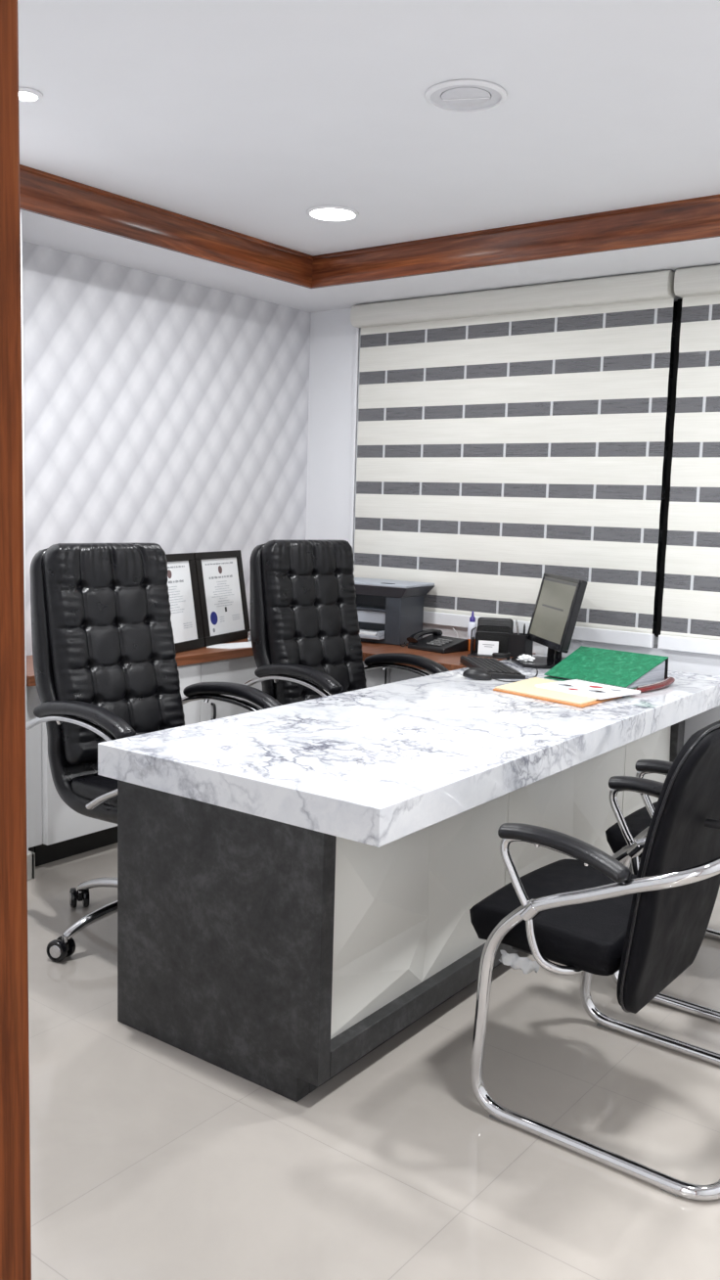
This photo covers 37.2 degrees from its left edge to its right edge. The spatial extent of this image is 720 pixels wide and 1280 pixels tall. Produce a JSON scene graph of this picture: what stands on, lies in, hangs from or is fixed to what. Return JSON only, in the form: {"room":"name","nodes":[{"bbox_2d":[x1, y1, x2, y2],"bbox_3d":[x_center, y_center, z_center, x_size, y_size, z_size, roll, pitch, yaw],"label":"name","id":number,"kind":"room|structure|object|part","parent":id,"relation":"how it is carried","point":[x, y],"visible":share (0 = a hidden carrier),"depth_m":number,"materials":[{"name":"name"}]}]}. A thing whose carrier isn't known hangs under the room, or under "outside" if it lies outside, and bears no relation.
{"room":"private office","nodes":[
{"label":"private office","id":0,"kind":"room"},
{"bbox_2d":[20,209,28,853],"bbox_3d":[-1.530,-0.297,3.709,0.425,2.382,0.565,7,9,37],"label":"wall pier","id":1,"kind":"object","parent":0,"point":[21,209],"visible":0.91,"depth_m":3.79,"materials":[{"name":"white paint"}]},
{"bbox_2d":[26,850,35,879],"bbox_3d":[-1.396,0.855,3.737,0.045,0.098,0.582,7,9,37],"label":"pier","id":2,"kind":"object","parent":1,"relation":"attached to","point":[30,855],"visible":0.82,"depth_m":3.94,"materials":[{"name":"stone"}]},
{"bbox_2d":[21,240,311,655],"bbox_3d":[-1.544,-0.469,4.117,0.120,2.620,3.980,7,9,37],"label":"wall","id":3,"kind":"structure","parent":0,"point":[169,413],"depth_m":4.77,"materials":[{"name":"paint"}]},
{"bbox_2d":[17,0,719,312],"bbox_3d":[0.260,-1.427,2.703,4.490,0.218,4.100,7,9,37],"label":"ceiling","id":4,"kind":"structure","parent":0,"point":[244,116],"depth_m":3.08,"materials":[{"name":"paint"}]},
{"bbox_2d":[18,87,43,101],"bbox_3d":[-0.920,-1.495,2.934,0.096,0.008,0.096,7,9,37],"label":"recessed light","id":5,"kind":"object","parent":4,"relation":"in","point":[25,94],"visible":0.69,"depth_m":2.93,"materials":[{"name":"white plastic"}]},
{"bbox_2d":[18,91,37,99],"bbox_3d":[-0.920,-1.497,2.933,0.068,0.005,0.068,6,9,33],"label":"diffuser","id":6,"kind":"object","parent":5,"relation":"attached to","point":[22,95],"depth_m":2.93,"materials":[{"name":"white plastic"}]},
{"bbox_2d":[19,164,313,288],"bbox_3d":[-1.066,-1.537,3.704,0.050,0.130,2.846,7,9,37],"label":"trim","id":7,"kind":"structure","parent":4,"relation":"attached to","point":[42,193],"depth_m":4.07,"materials":[{"name":"brown wood"}]},
{"bbox_2d":[306,205,359,221],"bbox_3d":[-0.104,-1.613,4.045,0.200,0.008,0.200,7,9,37],"label":"recessed light","id":8,"kind":"object","parent":4,"relation":"in","point":[322,212],"visible":1,"depth_m":4.03,"materials":[{"name":"white plastic"}]},
{"bbox_2d":[310,208,355,219],"bbox_3d":[-0.104,-1.614,4.045,0.172,0.005,0.172,6,9,33],"label":"diffuser","id":9,"kind":"object","parent":8,"relation":"attached to","point":[318,213],"depth_m":4.04,"materials":[{"name":"white plastic"}]},
{"bbox_2d":[424,79,507,112],"bbox_3d":[0.283,-1.450,2.857,0.220,0.010,0.220,7,9,37],"label":"ceiling fitting","id":10,"kind":"object","parent":4,"relation":"attached to","point":[461,95],"visible":1,"depth_m":2.84,"materials":[{"name":"white plastic"}]},
{"bbox_2d":[311,194,719,288],"bbox_3d":[1.103,-1.486,3.809,3.374,0.130,0.050,7,9,37],"label":"trim","id":11,"kind":"structure","parent":4,"relation":"attached to","point":[696,218],"depth_m":4.14,"materials":[{"name":"brown wood"}]},
{"bbox_2d":[27,842,719,1279],"bbox_3d":[-0.458,1.180,2.186,4.490,0.100,6.420,7,9,37],"label":"floor","id":12,"kind":"structure","parent":0,"point":[151,1159],"depth_m":2.38,"materials":[{"name":"tile"}]},
{"bbox_2d":[26,685,42,852],"bbox_3d":[-1.369,0.499,4.085,0.382,0.718,0.084,7,9,37],"label":"filler panel","id":13,"kind":"object","parent":12,"relation":"on","point":[34,778],"visible":0.24,"depth_m":3.98,"materials":[{"name":"wood"}]},
{"bbox_2d":[34,722,117,867],"bbox_3d":[-1.199,0.481,4.264,0.434,0.718,0.399,7,9,37],"label":"base cabinet","id":14,"kind":"object","parent":12,"relation":"on","point":[66,832],"visible":0.09,"depth_m":4.10,"materials":[{"name":"white wood"}]},
{"bbox_2d":[26,638,535,686],"bbox_3d":[-0.366,0.093,4.501,1.392,0.038,2.027,7,9,37],"label":"countertop","id":15,"kind":"structure","parent":14,"relation":"on","point":[450,661],"depth_m":4.66,"materials":[{"name":"brown wood"}]},
{"bbox_2d":[165,552,204,652],"bbox_3d":[-0.800,-0.155,4.539,0.083,0.416,0.411,5,8,23],"label":"frame","id":16,"kind":"object","parent":15,"relation":"on","point":[185,609],"visible":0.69,"depth_m":4.62,"materials":[{"name":"white paper"}]},
{"bbox_2d":[193,549,250,646],"bbox_3d":[-0.635,-0.199,4.926,0.083,0.416,0.411,5,8,23],"label":"frame","id":17,"kind":"object","parent":15,"relation":"on","point":[220,580],"visible":1,"depth_m":4.92,"materials":[{"name":"black painted wood"},{"name":"white paper"},{"name":"glass"}]},
{"bbox_2d":[206,641,252,648],"bbox_3d":[-0.497,0.022,4.863,0.448,0.002,0.171,-5,10,-42],"label":"paper sheet","id":18,"kind":"object","parent":15,"relation":"on","point":[240,645],"visible":0.53,"depth_m":4.80,"materials":[{"name":"white paper"}]},
{"bbox_2d":[247,631,251,641],"bbox_3d":[-0.482,-0.017,4.984,0.050,0.045,0.077,6,8,31],"label":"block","id":19,"kind":"object","parent":18,"relation":"on","point":[249,632],"visible":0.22,"depth_m":4.96,"materials":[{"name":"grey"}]},
{"bbox_2d":[354,577,434,645],"bbox_3d":[0.084,-0.142,5.156,0.465,0.288,0.290,6,9,32],"label":"printer","id":20,"kind":"object","parent":15,"relation":"on","point":[389,612],"visible":0.61,"depth_m":5.04,"materials":[{"name":"grey plastic"}]},
{"bbox_2d":[357,609,385,624],"bbox_3d":[0.032,-0.118,5.139,0.266,0.056,0.088,6,9,32],"label":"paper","id":21,"kind":"object","parent":20,"relation":"on","point":[365,617],"depth_m":5.07,"materials":[{"name":"white paper"}]},
{"bbox_2d":[359,630,384,639],"bbox_3d":[0.014,-0.038,5.125,0.266,0.039,0.145,6,9,32],"label":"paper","id":22,"kind":"object","parent":20,"relation":"on","point":[364,634],"depth_m":5.03,"materials":[{"name":"white paper"}]},
{"bbox_3d":[0.090,-0.276,5.142,0.462,0.014,0.277,6,9,32],"label":"scanner lid","id":23,"kind":"part","parent":20,"relation":"part of","materials":[{"name":"grey plastic"}]},
{"bbox_2d":[407,629,468,653],"bbox_3d":[0.354,0.003,4.891,0.197,0.084,0.220,-5,10,-44],"label":"desk telephone","id":24,"kind":"object","parent":15,"relation":"on","point":[435,642],"visible":1,"depth_m":4.87,"materials":[{"name":"black plastic"}]},
{"bbox_2d":[467,610,476,650],"bbox_3d":[0.512,-0.042,4.883,0.039,0.184,0.039,7,9,37],"label":"glue bottle","id":25,"kind":"object","parent":15,"relation":"on","point":[472,624],"visible":0.84,"depth_m":4.87,"materials":[{"name":"white plastic"}]},
{"bbox_2d":[467,617,513,657],"bbox_3d":[0.584,-0.013,4.770,0.176,0.158,0.170,4,7,15],"label":"desk organizer","id":26,"kind":"object","parent":15,"relation":"on","point":[501,632],"visible":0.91,"depth_m":4.80,"materials":[{"name":"black plastic"}]},
{"bbox_3d":[0.579,0.064,4.781,0.170,0.004,0.170,4,8,15],"label":"plate","id":27,"kind":"part","parent":26,"relation":"part of","materials":[{"name":"black plastic"}]},
{"bbox_2d":[477,640,499,654],"bbox_3d":[0.568,0.035,4.733,0.090,0.062,0.011,4,7,15],"label":"card","id":28,"kind":"object","parent":26,"relation":"in","point":[484,647],"visible":0.95,"depth_m":4.73,"materials":[{"name":"white paper"}]},
{"bbox_3d":[0.594,0.016,4.787,0.144,0.090,0.001,4,7,15],"label":"panel","id":29,"kind":"part","parent":26,"relation":"part of","materials":[{"name":"black plastic"}]},
{"bbox_3d":[0.603,-0.002,4.819,0.144,0.117,0.001,4,7,15],"label":"panel","id":30,"kind":"part","parent":26,"relation":"part of","materials":[{"name":"black plastic"}]},
{"bbox_3d":[0.612,-0.020,4.845,0.149,0.147,0.002,4,8,15],"label":"panel","id":31,"kind":"part","parent":26,"relation":"part of","materials":[{"name":"black plastic"}]},
{"bbox_2d":[508,633,533,656],"bbox_3d":[0.713,0.024,4.727,0.080,0.100,0.070,7,9,37],"label":"pen holder","id":32,"kind":"object","parent":15,"relation":"on","point":[520,645],"visible":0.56,"depth_m":4.70,"materials":[{"name":"black plastic"}]},
{"bbox_2d":[515,619,519,635],"bbox_3d":[0.702,-0.010,4.713,0.038,0.160,0.009,0,7,-14],"label":"pen","id":33,"kind":"object","parent":32,"relation":"in","point":[517,624],"visible":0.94,"depth_m":4.70,"materials":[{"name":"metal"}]},
{"bbox_2d":[25,542,282,961],"bbox_3d":[-0.684,0.331,3.440,0.800,1.254,0.727,8,10,43],"label":"chair","id":34,"kind":"object","parent":12,"relation":"on","point":[105,664],"visible":0.62,"depth_m":3.49,"materials":[{"name":"black leather"}]},
{"bbox_3d":[-0.901,0.923,3.265,0.017,0.041,0.017,5,8,22],"label":"caster stem","id":35,"kind":"part","parent":34,"relation":"part of","materials":[{"name":"metal"}]},
{"bbox_2d":[59,939,69,951],"bbox_3d":[-0.909,0.935,3.269,0.040,0.030,0.018,5,8,22],"label":"hood","id":36,"kind":"object","parent":34,"relation":"attached to","point":[65,943],"depth_m":3.26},
{"bbox_3d":[-0.848,0.373,3.257,0.620,0.278,0.048,8,10,43],"label":"armrest frame","id":37,"kind":"part","parent":34,"relation":"part of","materials":[{"name":"silver metal"}]},
{"bbox_2d":[76,890,83,901],"bbox_3d":[-0.967,0.880,3.686,0.018,0.030,0.040,-1,8,-20],"label":"hood","id":38,"kind":"object","parent":34,"relation":"attached to","point":[79,893],"depth_m":3.67,"materials":[{"name":"black plastic"}]},
{"bbox_3d":[-0.781,0.865,3.369,0.051,0.084,0.333,8,10,43],"label":"leg","id":39,"kind":"part","parent":34,"relation":"part of","materials":[{"name":"silver metal"}]},
{"bbox_2d":[71,773,117,807],"bbox_3d":[-0.613,0.494,3.442,0.485,0.120,0.482,8,10,43],"label":"seat cushion","id":40,"kind":"object","parent":34,"relation":"on","point":[85,787],"depth_m":3.36,"materials":[{"name":"black leather"}]},
{"bbox_3d":[-0.818,0.835,3.597,0.333,0.084,0.048,5,8,27],"label":"leg","id":41,"kind":"part","parent":34,"relation":"part of","materials":[{"name":"silver metal"}]},
{"bbox_2d":[42,542,184,765],"bbox_3d":[-0.806,0.032,3.581,0.208,0.705,0.467,8,10,43],"label":"backrest cushion","id":42,"kind":"object","parent":34,"relation":"on","point":[108,640],"depth_m":3.52,"materials":[{"name":"black leather"}]},
{"bbox_3d":[-0.452,0.332,3.672,0.620,0.278,0.048,8,10,43],"label":"armrest frame","id":43,"kind":"part","parent":34,"relation":"part of","materials":[{"name":"silver metal"}]},
{"bbox_2d":[177,663,200,725],"bbox_3d":[-0.969,0.448,4.584,0.408,0.718,0.384,7,9,37],"label":"base cabinet","id":44,"kind":"object","parent":12,"relation":"on","point":[189,674],"visible":0.05,"depth_m":4.54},
{"bbox_2d":[200,655,262,722],"bbox_3d":[-0.723,0.417,4.882,0.434,0.718,0.384,7,9,37],"label":"base cabinet","id":45,"kind":"object","parent":12,"relation":"on","point":[241,670],"visible":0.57,"depth_m":4.71,"materials":[{"name":"white wood"}]},
{"bbox_3d":[-0.635,0.313,4.641,0.026,0.082,0.012,7,9,37],"label":"handle","id":46,"kind":"part","parent":45,"relation":"part of","materials":[{"name":"black plastic"}]},
{"bbox_2d":[244,539,450,705],"bbox_3d":[-0.071,0.239,4.306,0.726,1.254,0.800,-5,10,-41],"label":"chair","id":47,"kind":"object","parent":12,"relation":"on","point":[306,644],"visible":0.54,"depth_m":4.38,"materials":[{"name":"black leather"}]},
{"bbox_3d":[-0.251,0.278,4.137,0.048,0.278,0.620,-5,10,-41],"label":"armrest frame","id":48,"kind":"part","parent":47,"relation":"part of","materials":[{"name":"silver metal"}]},
{"bbox_2d":[261,539,366,705],"bbox_3d":[-0.177,-0.061,4.458,0.467,0.705,0.208,-5,10,-41],"label":"backrest cushion","id":49,"kind":"object","parent":47,"relation":"on","point":[309,617],"depth_m":4.40,"materials":[{"name":"black leather"}]},
{"bbox_3d":[0.180,0.243,4.516,0.048,0.278,0.620,-5,10,-41],"label":"armrest frame","id":50,"kind":"part","parent":47,"relation":"part of","materials":[{"name":"silver metal"}]},
{"bbox_2d":[363,661,390,687],"bbox_3d":[0.070,0.412,5.102,0.549,0.718,0.600,7,9,37],"label":"base cabinet","id":51,"kind":"object","parent":12,"relation":"on","point":[374,677],"visible":0.02,"depth_m":4.72,"materials":[{"name":"white wood"}]},
{"bbox_2d":[97,651,719,1101],"bbox_3d":[0.377,0.571,3.625,0.966,0.792,2.485,7,9,36],"label":"reception desk","id":52,"kind":"object","parent":12,"relation":"on","point":[298,884],"depth_m":2.74,"materials":[{"name":"stone"}]},
{"bbox_3d":[-0.355,0.731,2.672,0.691,0.673,0.047,7,9,36],"label":"panel","id":53,"kind":"part","parent":52,"relation":"part of","materials":[{"name":"stone"}]},
{"bbox_3d":[0.053,0.678,2.676,0.043,0.544,0.449,7,9,36],"label":"relief panel","id":54,"kind":"part","parent":52,"relation":"part of","materials":[{"name":"white"}]},
{"bbox_3d":[0.319,0.640,3.037,0.043,0.544,0.449,7,9,36],"label":"relief panel","id":55,"kind":"part","parent":52,"relation":"part of","materials":[{"name":"white laminate"}]},
{"bbox_2d":[462,668,492,680],"bbox_3d":[0.448,0.129,4.074,0.112,0.041,0.062,3,7,12],"label":"computer mouse","id":56,"kind":"object","parent":52,"relation":"on","point":[475,673],"visible":1,"depth_m":4.05,"materials":[{"name":"black plastic"}]},
{"bbox_3d":[0.327,0.875,3.614,0.661,0.066,2.244,7,9,36],"label":"rail","id":57,"kind":"part","parent":52,"relation":"part of","materials":[{"name":"laminate"}]},
{"bbox_2d":[459,655,525,679],"bbox_3d":[0.529,0.108,4.303,0.156,0.030,0.420,1,7,-9],"label":"keyboard","id":58,"kind":"object","parent":52,"relation":"on","point":[496,668],"visible":1,"depth_m":4.23,"materials":[{"name":"black plastic"}]},
{"bbox_3d":[0.608,0.068,4.617,0.082,0.031,0.080,7,9,37],"label":"black cable coil","id":59,"kind":"part","parent":52,"relation":"part of","materials":[{"name":"black plastic"}]},
{"bbox_2d":[493,668,538,682],"bbox_3d":[0.655,0.138,4.175,0.109,0.008,0.379,7,9,35],"label":"cable","id":60,"kind":"object","parent":52,"relation":"on","point":[536,668],"visible":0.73,"depth_m":4.03,"materials":[{"name":"black plastic"}]},
{"bbox_3d":[0.584,0.602,3.397,0.043,0.544,0.449,7,9,36],"label":"relief panel","id":61,"kind":"part","parent":52,"relation":"part of","materials":[{"name":"white"}]},
{"bbox_2d":[510,572,588,668],"bbox_3d":[0.792,-0.083,4.494,0.260,0.375,0.420,0,7,-10],"label":"computer monitor","id":62,"kind":"object","parent":52,"relation":"on","point":[560,598],"visible":0.93,"depth_m":4.45,"materials":[{"name":"black plastic"}]},
{"bbox_2d":[516,653,535,661],"bbox_3d":[0.696,0.073,4.493,0.082,0.027,0.067,7,9,37],"label":"crumpled tissue","id":63,"kind":"object","parent":62,"relation":"on","point":[525,658],"visible":1,"depth_m":4.48,"materials":[{"name":"white paper"}]},
{"bbox_3d":[0.824,-0.119,4.495,0.033,0.300,0.420,14,5,-11],"label":"casing","id":64,"kind":"part","parent":62,"relation":"part of","materials":[{"name":"black plastic"}]},
{"bbox_2d":[493,677,623,707],"bbox_3d":[0.707,0.183,3.819,0.402,0.012,0.410,7,9,37],"label":"document folder","id":65,"kind":"object","parent":52,"relation":"on","point":[525,688],"visible":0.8,"depth_m":3.73,"materials":[{"name":"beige paper"}]},
{"bbox_2d":[534,679,640,699],"bbox_3d":[0.815,0.174,3.822,0.243,0.014,0.290,-5,10,-40],"label":"papers","id":66,"kind":"object","parent":65,"relation":"on","point":[598,691],"visible":1,"depth_m":3.79,"materials":[{"name":"white paper"}]},
{"bbox_2d":[588,689,605,692],"bbox_3d":[0.832,0.180,3.746,0.048,0.001,0.071,-5,10,-40],"label":"picture","id":67,"kind":"object","parent":66,"relation":"on","point":[589,691],"depth_m":3.75,"materials":[{"name":"grey paper"}]},
{"bbox_3d":[0.849,0.564,3.758,0.043,0.544,0.449,7,9,36],"label":"relief panel","id":68,"kind":"part","parent":52,"relation":"part of","materials":[{"name":"white"}]},
{"bbox_2d":[544,645,668,688],"bbox_3d":[0.942,0.106,4.116,0.383,0.103,0.293,8,10,41],"label":"ring binder","id":69,"kind":"object","parent":52,"relation":"on","point":[627,669],"visible":0.79,"depth_m":4.10,"materials":[{"name":"green cardboard"}]},
{"bbox_3d":[1.115,0.526,4.119,0.043,0.544,0.449,7,9,36],"label":"relief panel","id":70,"kind":"part","parent":52,"relation":"part of","materials":[{"name":"white"}]},
{"bbox_2d":[633,676,675,692],"bbox_3d":[1.092,0.166,3.960,0.053,0.033,0.346,8,9,39],"label":"glasses case","id":71,"kind":"object","parent":52,"relation":"on","point":[667,681],"visible":0.88,"depth_m":3.93,"materials":[{"name":"red leather"}]},
{"bbox_2d":[390,668,433,683],"bbox_3d":[0.445,0.460,4.818,0.388,0.718,0.600,7,9,37],"label":"base cabinet","id":72,"kind":"object","parent":12,"relation":"on","point":[396,675],"visible":0.02,"depth_m":4.64,"materials":[{"name":"white wood"}]},
{"bbox_2d":[469,720,719,1201],"bbox_3d":[0.662,0.634,2.543,0.661,0.958,0.639,7,9,37],"label":"chair","id":73,"kind":"object","parent":12,"relation":"on","point":[588,914],"visible":1,"depth_m":2.39,"materials":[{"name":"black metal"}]},
{"bbox_3d":[0.568,0.720,2.624,0.220,0.014,0.400,7,9,37],"label":"seat plate","id":74,"kind":"part","parent":73,"relation":"part of","materials":[{"name":"silver metal"}]},
{"bbox_3d":[0.548,0.661,2.633,0.378,0.094,0.513,7,9,37],"label":"seat","id":75,"kind":"part","parent":73,"relation":"part of","materials":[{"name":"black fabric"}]},
{"bbox_3d":[0.764,0.505,2.450,0.145,0.667,0.488,7,9,37],"label":"backrest","id":76,"kind":"part","parent":73,"relation":"part of","materials":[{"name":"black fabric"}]},
{"bbox_2d":[605,759,719,1022],"bbox_3d":[1.139,0.564,3.203,0.661,0.958,0.639,7,9,37],"label":"chair","id":77,"kind":"object","parent":12,"relation":"on","point":[638,822],"visible":0.14,"depth_m":3.07,"materials":[{"name":"black"}]},
{"bbox_3d":[1.025,0.591,3.293,0.378,0.094,0.513,7,9,37],"label":"seat","id":78,"kind":"part","parent":77,"relation":"part of","materials":[{"name":"black fabric"}]},
{"bbox_2d":[305,308,719,744],"bbox_3d":[1.467,-0.424,4.462,4.490,2.620,0.220,7,9,37],"label":"wall","id":79,"kind":"structure","parent":0,"point":[332,332],"depth_m":5.47,"materials":[{"name":"white paint"}]},
{"bbox_2d":[348,326,360,551],"bbox_3d":[-0.036,-0.848,5.424,0.034,1.530,0.020,7,9,37],"label":"trim","id":80,"kind":"structure","parent":79,"relation":"attached to","point":[356,330],"depth_m":5.39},
{"bbox_2d":[350,270,675,647],"bbox_3d":[0.601,-0.807,4.890,1.621,1.536,0.092,7,9,37],"label":"roller blind","id":81,"kind":"object","parent":79,"relation":"attached to","point":[508,437],"visible":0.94,"depth_m":4.83,"materials":[{"name":"white fabric"}]},
{"bbox_3d":[0.598,-0.076,5.002,1.615,0.059,0.026,7,9,37],"label":"rail","id":82,"kind":"part","parent":81,"relation":"part of","materials":[{"name":"white plastic"}]},
{"bbox_2d":[652,295,683,644],"bbox_3d":[1.366,-0.715,4.547,3.270,1.490,0.080,7,9,37],"label":"window","id":83,"kind":"structure","parent":79,"relation":"in","point":[677,306],"depth_m":4.56,"materials":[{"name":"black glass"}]},
{"bbox_2d":[657,264,719,655],"bbox_3d":[1.887,-0.645,3.916,1.583,1.536,0.092,7,9,37],"label":"roller blind","id":84,"kind":"object","parent":83,"relation":"attached to","point":[691,601],"visible":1,"depth_m":4.34,"materials":[{"name":"white fabric"}]},
{"bbox_3d":[1.884,0.085,4.028,1.577,0.059,0.026,7,9,37],"label":"rail","id":85,"kind":"part","parent":84,"relation":"part of","materials":[{"name":"white plastic"}]},
{"bbox_3d":[-0.984,-0.092,1.280,4.490,2.620,0.120,7,9,37],"label":"wall","id":86,"kind":"structure","parent":0,"visible":0},
{"bbox_2d":[0,0,31,1279],"bbox_3d":[0.082,0.260,0.499,1.090,2.180,0.150,7,9,37],"label":"door","id":87,"kind":"structure","parent":86,"relation":"in","point":[15,1140],"depth_m":0.83,"materials":[{"name":"brown wood"}]}
]}

